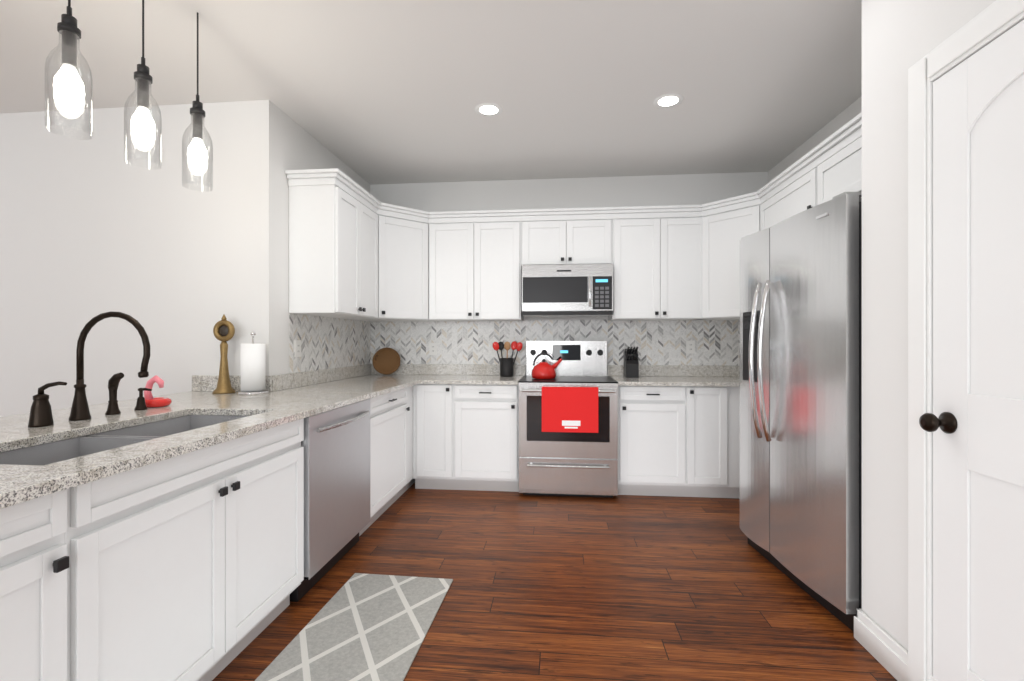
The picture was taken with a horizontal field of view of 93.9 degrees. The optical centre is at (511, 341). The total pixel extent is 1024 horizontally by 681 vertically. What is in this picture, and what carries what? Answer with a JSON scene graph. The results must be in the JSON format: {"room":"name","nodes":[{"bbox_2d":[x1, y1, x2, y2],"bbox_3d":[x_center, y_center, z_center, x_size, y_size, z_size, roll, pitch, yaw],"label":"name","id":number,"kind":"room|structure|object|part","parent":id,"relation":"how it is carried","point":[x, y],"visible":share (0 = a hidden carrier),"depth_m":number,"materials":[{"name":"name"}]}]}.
{"room":"kitchen","nodes":[
{"label":"kitchen","id":0,"kind":"room"},
{"bbox_2d":[0,101,253,416],"bbox_3d":[-3.805,-0.145,3.260,4.400,2.740,0.100,0,0,6],"label":"wall","id":1,"kind":"structure","parent":0,"point":[95,225],"depth_m":3.09,"materials":[{"name":"paint"}]},
{"bbox_2d":[254,100,369,375],"bbox_3d":[-1.493,-0.145,3.801,0.100,2.740,1.620,0,0,6],"label":"wall","id":2,"kind":"structure","parent":0,"point":[283,141],"depth_m":3.06,"materials":[{"name":"paint"}]},
{"bbox_2d":[289,313,369,372],"bbox_3d":[-1.429,0.060,3.905,0.002,0.530,1.400,0,0,6],"label":"tile","id":3,"kind":"structure","parent":2,"relation":"attached to","point":[328,342],"depth_m":3.72,"materials":[{"name":"stone"}]},
{"bbox_2d":[295,340,300,356],"bbox_3d":[-1.481,0.045,3.307,0.008,0.116,0.072,0,0,6],"label":"electrical outlet","id":4,"kind":"object","parent":3,"relation":"attached to","point":[297,348],"visible":1,"depth_m":3.30,"materials":[{"name":"white plastic"}]},
{"bbox_2d":[289,185,377,317],"bbox_3d":[-1.282,-0.630,3.558,0.362,0.870,0.738,0,0,6],"label":"upper cabinet","id":5,"kind":"object","parent":2,"relation":"attached to","point":[333,251],"visible":0.96,"depth_m":3.20,"materials":[{"name":"white wood"}]},
{"bbox_2d":[0,0,861,184],"bbox_3d":[-1.094,-1.555,0.115,10.600,0.080,9.120,0,0,6],"label":"ceiling","id":6,"kind":"structure","parent":0,"point":[372,92],"depth_m":2.69,"materials":[{"name":"paint"}]},
{"bbox_2d":[45,0,92,139],"bbox_3d":[-1.502,-1.112,1.621,0.120,0.804,0.120,0,0,6],"label":"pendant light","id":7,"kind":"object","parent":6,"relation":"hanging from","point":[68,30],"visible":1,"depth_m":1.61,"materials":[{"name":"clear glass"}]},
{"bbox_2d":[53,65,84,105],"bbox_3d":[-1.502,-0.868,1.621,0.080,0.125,0.080,0,0,6],"label":"bulb","id":8,"kind":"object","parent":7,"relation":"attached to","point":[64,83],"depth_m":1.60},
{"bbox_2d":[124,0,161,168],"bbox_3d":[-1.474,-1.112,1.910,0.120,0.804,0.120,0,0,6],"label":"pendant light","id":9,"kind":"object","parent":6,"relation":"hanging from","point":[143,78],"visible":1,"depth_m":1.90,"materials":[{"name":"clear glass"}]},
{"bbox_2d":[131,107,155,141],"bbox_3d":[-1.474,-0.868,1.910,0.080,0.125,0.080,0,0,6],"label":"bulb","id":10,"kind":"object","parent":9,"relation":"attached to","point":[143,128],"depth_m":1.89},
{"bbox_2d":[182,12,212,191],"bbox_3d":[-1.446,-1.112,2.199,0.120,0.804,0.120,0,0,6],"label":"pendant light","id":11,"kind":"object","parent":6,"relation":"hanging from","point":[197,112],"visible":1,"depth_m":2.19,"materials":[{"name":"clear glass"}]},
{"bbox_2d":[187,138,207,167],"bbox_3d":[-1.446,-0.868,2.199,0.080,0.125,0.080,0,0,6],"label":"bulb","id":12,"kind":"object","parent":11,"relation":"attached to","point":[196,158],"depth_m":2.17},
{"bbox_2d":[475,103,502,116],"bbox_3d":[-0.152,-1.513,3.119,0.184,0.004,0.184,0,0,6],"label":"recessed light","id":13,"kind":"object","parent":6,"relation":"in","point":[488,109],"visible":1,"depth_m":3.11,"materials":[{"name":"white"}]},
{"bbox_2d":[653,94,683,107],"bbox_3d":[0.983,-1.513,3.005,0.184,0.004,0.184,0,0,6],"label":"recessed light","id":14,"kind":"object","parent":6,"relation":"in","point":[665,101],"visible":1,"depth_m":3.00,"materials":[{"name":"white"}]},
{"bbox_2d":[212,482,896,680],"bbox_3d":[-1.094,1.255,0.115,10.600,0.060,9.120,0,0,6],"label":"floor","id":15,"kind":"structure","parent":0,"point":[613,588],"depth_m":2.30,"materials":[{"name":"brown wood"}]},
{"bbox_2d":[0,477,107,680],"bbox_3d":[-1.412,0.783,0.772,0.618,0.884,0.967,0,0,6],"label":"base cabinet","id":16,"kind":"object","parent":15,"relation":"on","point":[54,546],"depth_m":1.12,"materials":[{"name":"white wood"}]},
{"bbox_2d":[0,364,423,508],"bbox_3d":[-1.473,0.276,2.441,1.200,0.131,4.318,0,0,6],"label":"countertop","id":17,"kind":"structure","parent":16,"relation":"on","point":[289,397],"depth_m":1.96,"materials":[{"name":"stone"}]},
{"bbox_2d":[28,311,151,426],"bbox_3d":[-1.586,0.094,1.959,0.334,0.431,0.483,0,0,6],"label":"faucet","id":18,"kind":"object","parent":17,"relation":"on","point":[40,413],"visible":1,"depth_m":1.89,"materials":[{"name":"black metal"}]},
{"bbox_2d":[0,415,246,464],"bbox_3d":[-1.341,0.433,1.719,0.444,0.183,1.019,0,0,6],"label":"sink","id":19,"kind":"object","parent":17,"relation":"in","point":[53,452],"visible":0.12,"depth_m":1.72,"materials":[{"name":"silver metal"}]},
{"bbox_2d":[144,375,171,407],"bbox_3d":[-1.708,0.234,2.294,0.124,0.149,0.124,0,0,6],"label":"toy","id":20,"kind":"object","parent":17,"relation":"on","point":[151,401],"visible":0.85,"depth_m":2.28,"materials":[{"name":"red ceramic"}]},
{"bbox_2d":[212,315,234,393],"bbox_3d":[-1.754,0.069,2.912,0.134,0.480,0.124,0,0,6],"label":"decor","id":21,"kind":"object","parent":17,"relation":"on","point":[224,330],"visible":1,"depth_m":2.90,"materials":[{"name":"brown metal"}]},
{"bbox_2d":[237,332,268,394],"bbox_3d":[-1.552,0.123,2.867,0.170,0.372,0.170,0,0,6],"label":"paper towel holder","id":22,"kind":"object","parent":17,"relation":"on","point":[253,368],"visible":1,"depth_m":2.81,"materials":[{"name":"white paper"}]},
{"bbox_2d":[372,348,399,374],"bbox_3d":[-1.170,0.177,4.468,0.248,0.250,0.102,0,0,6],"label":"basket tray","id":23,"kind":"object","parent":17,"relation":"on","point":[385,361],"visible":1,"depth_m":4.48,"materials":[{"name":"brown wood"}]},
{"bbox_2d":[290,399,369,601],"bbox_3d":[-1.187,0.785,2.621,0.656,0.880,0.732,0,0,6],"label":"dishwasher","id":24,"kind":"object","parent":15,"relation":"on","point":[335,443],"visible":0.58,"depth_m":2.48,"materials":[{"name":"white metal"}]},
{"bbox_2d":[272,387,407,537],"bbox_3d":[-1.160,0.783,3.381,0.618,0.884,0.768,0,0,6],"label":"base cabinet","id":25,"kind":"object","parent":15,"relation":"on","point":[388,411],"depth_m":3.04,"materials":[{"name":"white wood"}]},
{"bbox_2d":[255,573,452,680],"bbox_3d":[-0.668,1.220,1.644,0.530,0.008,1.700,0,0,7],"label":"rug","id":26,"kind":"object","parent":15,"relation":"on","point":[365,627],"visible":1,"depth_m":2.00,"materials":[{"name":"grey fabric"}]},
{"bbox_2d":[408,386,414,487],"bbox_3d":[-1.087,0.783,4.138,0.618,0.884,0.863,0,0,6],"label":"base cabinet","id":27,"kind":"object","parent":15,"relation":"on","point":[410,389],"depth_m":3.87,"materials":[{"name":"white wood"}]},
{"bbox_2d":[413,384,518,491],"bbox_3d":[-0.354,0.783,4.167,0.872,0.884,0.648,0,0,6],"label":"base cabinet","id":28,"kind":"object","parent":15,"relation":"on","point":[465,436],"visible":0.98,"depth_m":3.88,"materials":[{"name":"white wood"}]},
{"bbox_2d":[424,364,525,384],"bbox_3d":[-0.302,0.276,4.169,0.800,0.131,0.653,0,0,6],"label":"countertop","id":29,"kind":"structure","parent":28,"relation":"on","point":[484,374],"depth_m":4.44,"materials":[{"name":"stone"}]},
{"bbox_2d":[493,341,522,376],"bbox_3d":[-0.038,0.150,4.303,0.268,0.318,0.124,0,0,6],"label":"utensil crock","id":30,"kind":"object","parent":29,"relation":"on","point":[507,367],"visible":1,"depth_m":4.27,"materials":[{"name":"black ceramic"}]},
{"bbox_2d":[518,341,617,496],"bbox_3d":[0.465,0.608,4.040,0.774,1.235,0.757,0,0,6],"label":"range","id":31,"kind":"object","parent":15,"relation":"on","point":[568,464],"visible":0.83,"depth_m":3.74,"materials":[{"name":"silver metal"}]},
{"bbox_2d":[531,353,561,378],"bbox_3d":[0.294,0.200,4.040,0.264,0.218,0.212,0,0,6],"label":"kettle","id":32,"kind":"object","parent":31,"relation":"on","point":[543,369],"visible":1,"depth_m":3.98,"materials":[{"name":"red metal"}]},
{"bbox_2d":[542,387,597,432],"bbox_3d":[0.444,0.517,3.674,0.430,0.345,0.046,0,0,6],"label":"towel","id":33,"kind":"object","parent":31,"relation":"hanging from","point":[569,409],"visible":1,"depth_m":3.65,"materials":[{"name":"red fabric"}]},
{"bbox_2d":[618,386,697,496],"bbox_3d":[1.154,0.783,4.037,0.583,0.884,0.618,0,0,6],"label":"base cabinet","id":34,"kind":"object","parent":15,"relation":"on","point":[679,441],"depth_m":3.74,"materials":[{"name":"white wood"}]},
{"bbox_2d":[607,365,739,386],"bbox_3d":[1.544,0.276,3.991,1.408,0.131,0.653,0,0,6],"label":"countertop","id":35,"kind":"structure","parent":34,"relation":"on","point":[649,375],"depth_m":4.26,"materials":[{"name":"stone"}]},
{"bbox_2d":[624,347,638,377],"bbox_3d":[1.046,0.174,4.180,0.110,0.271,0.198,0,0,6],"label":"knife block","id":36,"kind":"object","parent":35,"relation":"on","point":[631,365],"visible":1,"depth_m":4.14,"materials":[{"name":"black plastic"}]},
{"bbox_2d":[698,386,729,497],"bbox_3d":[1.504,0.783,4.003,0.370,0.884,0.618,0,0,6],"label":"base cabinet","id":37,"kind":"object","parent":15,"relation":"on","point":[713,402],"depth_m":3.70,"materials":[{"name":"white wood"}]},
{"bbox_2d":[730,387,739,497],"bbox_3d":[1.938,0.783,3.961,0.613,0.884,0.618,0,0,6],"label":"base cabinet","id":38,"kind":"object","parent":15,"relation":"on","point":[734,391],"depth_m":3.69,"materials":[{"name":"white wood"}]},
{"bbox_2d":[740,192,861,631],"bbox_3d":[1.664,0.296,2.464,0.720,1.858,0.920,0,0,0],"label":"refrigerator","id":39,"kind":"object","parent":15,"relation":"on","point":[801,399],"visible":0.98,"depth_m":2.24,"materials":[{"name":"grey metal"}]},
{"bbox_2d":[370,172,767,319],"bbox_3d":[0.461,-0.145,4.476,3.860,2.740,0.100,0,0,6],"label":"wall","id":40,"kind":"structure","parent":0,"point":[665,190],"depth_m":4.42,"materials":[{"name":"paint"}]},
{"bbox_2d":[340,215,432,321],"bbox_3d":[-1.065,-0.630,4.236,0.663,0.870,0.667,0,0,6],"label":"upper cabinet","id":41,"kind":"object","parent":40,"relation":"attached to","point":[403,270],"visible":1,"depth_m":4.05,"materials":[{"name":"white wood"}]},
{"bbox_2d":[429,221,523,320],"bbox_3d":[-0.316,-0.630,4.329,0.818,0.870,0.338,0,0,6],"label":"upper cabinet","id":42,"kind":"object","parent":40,"relation":"attached to","point":[475,271],"depth_m":4.16,"materials":[{"name":"white wood"}]},
{"bbox_2d":[370,320,739,375],"bbox_3d":[0.456,0.060,4.423,3.656,0.530,0.002,0,0,6],"label":"tile","id":43,"kind":"structure","parent":40,"relation":"attached to","point":[717,342],"depth_m":4.42,"materials":[{"name":"tile"}]},
{"bbox_2d":[429,343,436,354],"bbox_3d":[-0.749,0.065,4.534,0.072,0.116,0.008,0,0,6],"label":"electrical outlet","id":44,"kind":"object","parent":43,"relation":"attached to","point":[432,348],"visible":1,"depth_m":4.53,"materials":[{"name":"white plastic"}]},
{"bbox_2d":[507,338,514,350],"bbox_3d":[-0.012,0.025,4.463,0.072,0.116,0.009,0,0,6],"label":"electrical outlet","id":45,"kind":"object","parent":43,"relation":"attached to","point":[511,341],"visible":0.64,"depth_m":4.46,"materials":[{"name":"white plastic"}]},
{"bbox_2d":[686,341,694,352],"bbox_3d":[1.610,0.045,4.307,0.072,0.116,0.008,0,0,6],"label":"electrical outlet","id":46,"kind":"object","parent":43,"relation":"attached to","point":[690,346],"visible":1,"depth_m":4.30,"materials":[{"name":"white plastic"}]},
{"bbox_2d":[521,219,612,268],"bbox_3d":[0.480,-0.863,4.253,0.776,0.405,0.338,0,0,6],"label":"upper cabinet","id":47,"kind":"object","parent":40,"relation":"attached to","point":[560,242],"depth_m":4.09,"materials":[{"name":"white wood"}]},
{"bbox_2d":[522,264,612,317],"bbox_3d":[0.479,-0.440,4.193,0.762,0.426,0.452,0,0,6],"label":"microwave","id":48,"kind":"object","parent":47,"relation":"attached to","point":[567,290],"visible":1,"depth_m":4.01,"materials":[{"name":"silver metal"}]},
{"bbox_2d":[285,112,861,223],"bbox_3d":[0.186,-1.091,3.166,3.357,0.092,1.962,0,0,6],"label":"crown molding","id":49,"kind":"structure","parent":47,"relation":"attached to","point":[844,136],"depth_m":3.87,"materials":[{"name":"white wood"}]},
{"bbox_2d":[608,217,701,320],"bbox_3d":[1.260,-0.630,4.177,0.788,0.870,0.338,0,0,6],"label":"upper cabinet","id":50,"kind":"object","parent":40,"relation":"attached to","point":[657,262],"depth_m":4.01,"materials":[{"name":"white wood"}]},
{"bbox_2d":[698,205,759,319],"bbox_3d":[1.914,-0.630,3.949,0.663,0.870,0.667,0,0,6],"label":"upper cabinet","id":51,"kind":"object","parent":40,"relation":"attached to","point":[723,233],"visible":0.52,"depth_m":3.84,"materials":[{"name":"white wood"}]},
{"bbox_2d":[768,96,861,182],"bbox_3d":[2.215,-0.145,3.072,0.100,2.740,2.360,0,0,6],"label":"wall","id":52,"kind":"structure","parent":0,"point":[844,117],"depth_m":3.42,"materials":[{"name":"paint"}]},
{"bbox_2d":[760,165,819,230],"bbox_3d":[2.003,-0.912,3.177,0.338,0.305,0.867,0,0,6],"label":"upper cabinet","id":53,"kind":"object","parent":52,"relation":"attached to","point":[803,194],"depth_m":3.12,"materials":[{"name":"white wood"}]},
{"bbox_2d":[820,137,861,203],"bbox_3d":[1.933,-0.912,2.448,0.338,0.305,0.867,0,0,6],"label":"upper cabinet","id":54,"kind":"object","parent":52,"relation":"attached to","point":[838,173],"depth_m":2.57,"materials":[{"name":"white wood"}]},
{"bbox_2d":[862,0,995,650],"bbox_3d":[1.475,-0.145,-1.378,0.720,2.740,6.640,0,0,6],"label":"wall","id":55,"kind":"structure","parent":0,"point":[900,38],"depth_m":1.81,"materials":[{"name":"paint"}]},
{"bbox_2d":[854,608,936,680],"bbox_3d":[1.416,1.163,-1.362,0.640,0.125,6.660,0,0,6],"label":"baseboard","id":56,"kind":"structure","parent":55,"relation":"attached to","point":[885,650],"depth_m":1.81,"materials":[{"name":"white wood"}]},
{"bbox_2d":[908,0,1023,680],"bbox_3d":[1.345,0.133,1.171,0.025,2.184,1.018,0,0,6],"label":"door frame","id":57,"kind":"structure","parent":55,"relation":"attached to","point":[988,24],"depth_m":1.60,"materials":[{"name":"white wood"}]},
{"bbox_2d":[919,20,1023,680],"bbox_3d":[1.315,0.180,1.174,0.086,2.070,0.810,0,0,6],"label":"door","id":58,"kind":"structure","parent":55,"relation":"in","point":[978,359],"depth_m":1.41,"materials":[{"name":"white paint"}]},
{"bbox_3d":[1.342,0.255,1.513,0.075,0.068,0.068,0,0,6],"label":"door knob","id":59,"kind":"part","parent":58,"relation":"part of","materials":[{"name":"black metal"}]}
]}

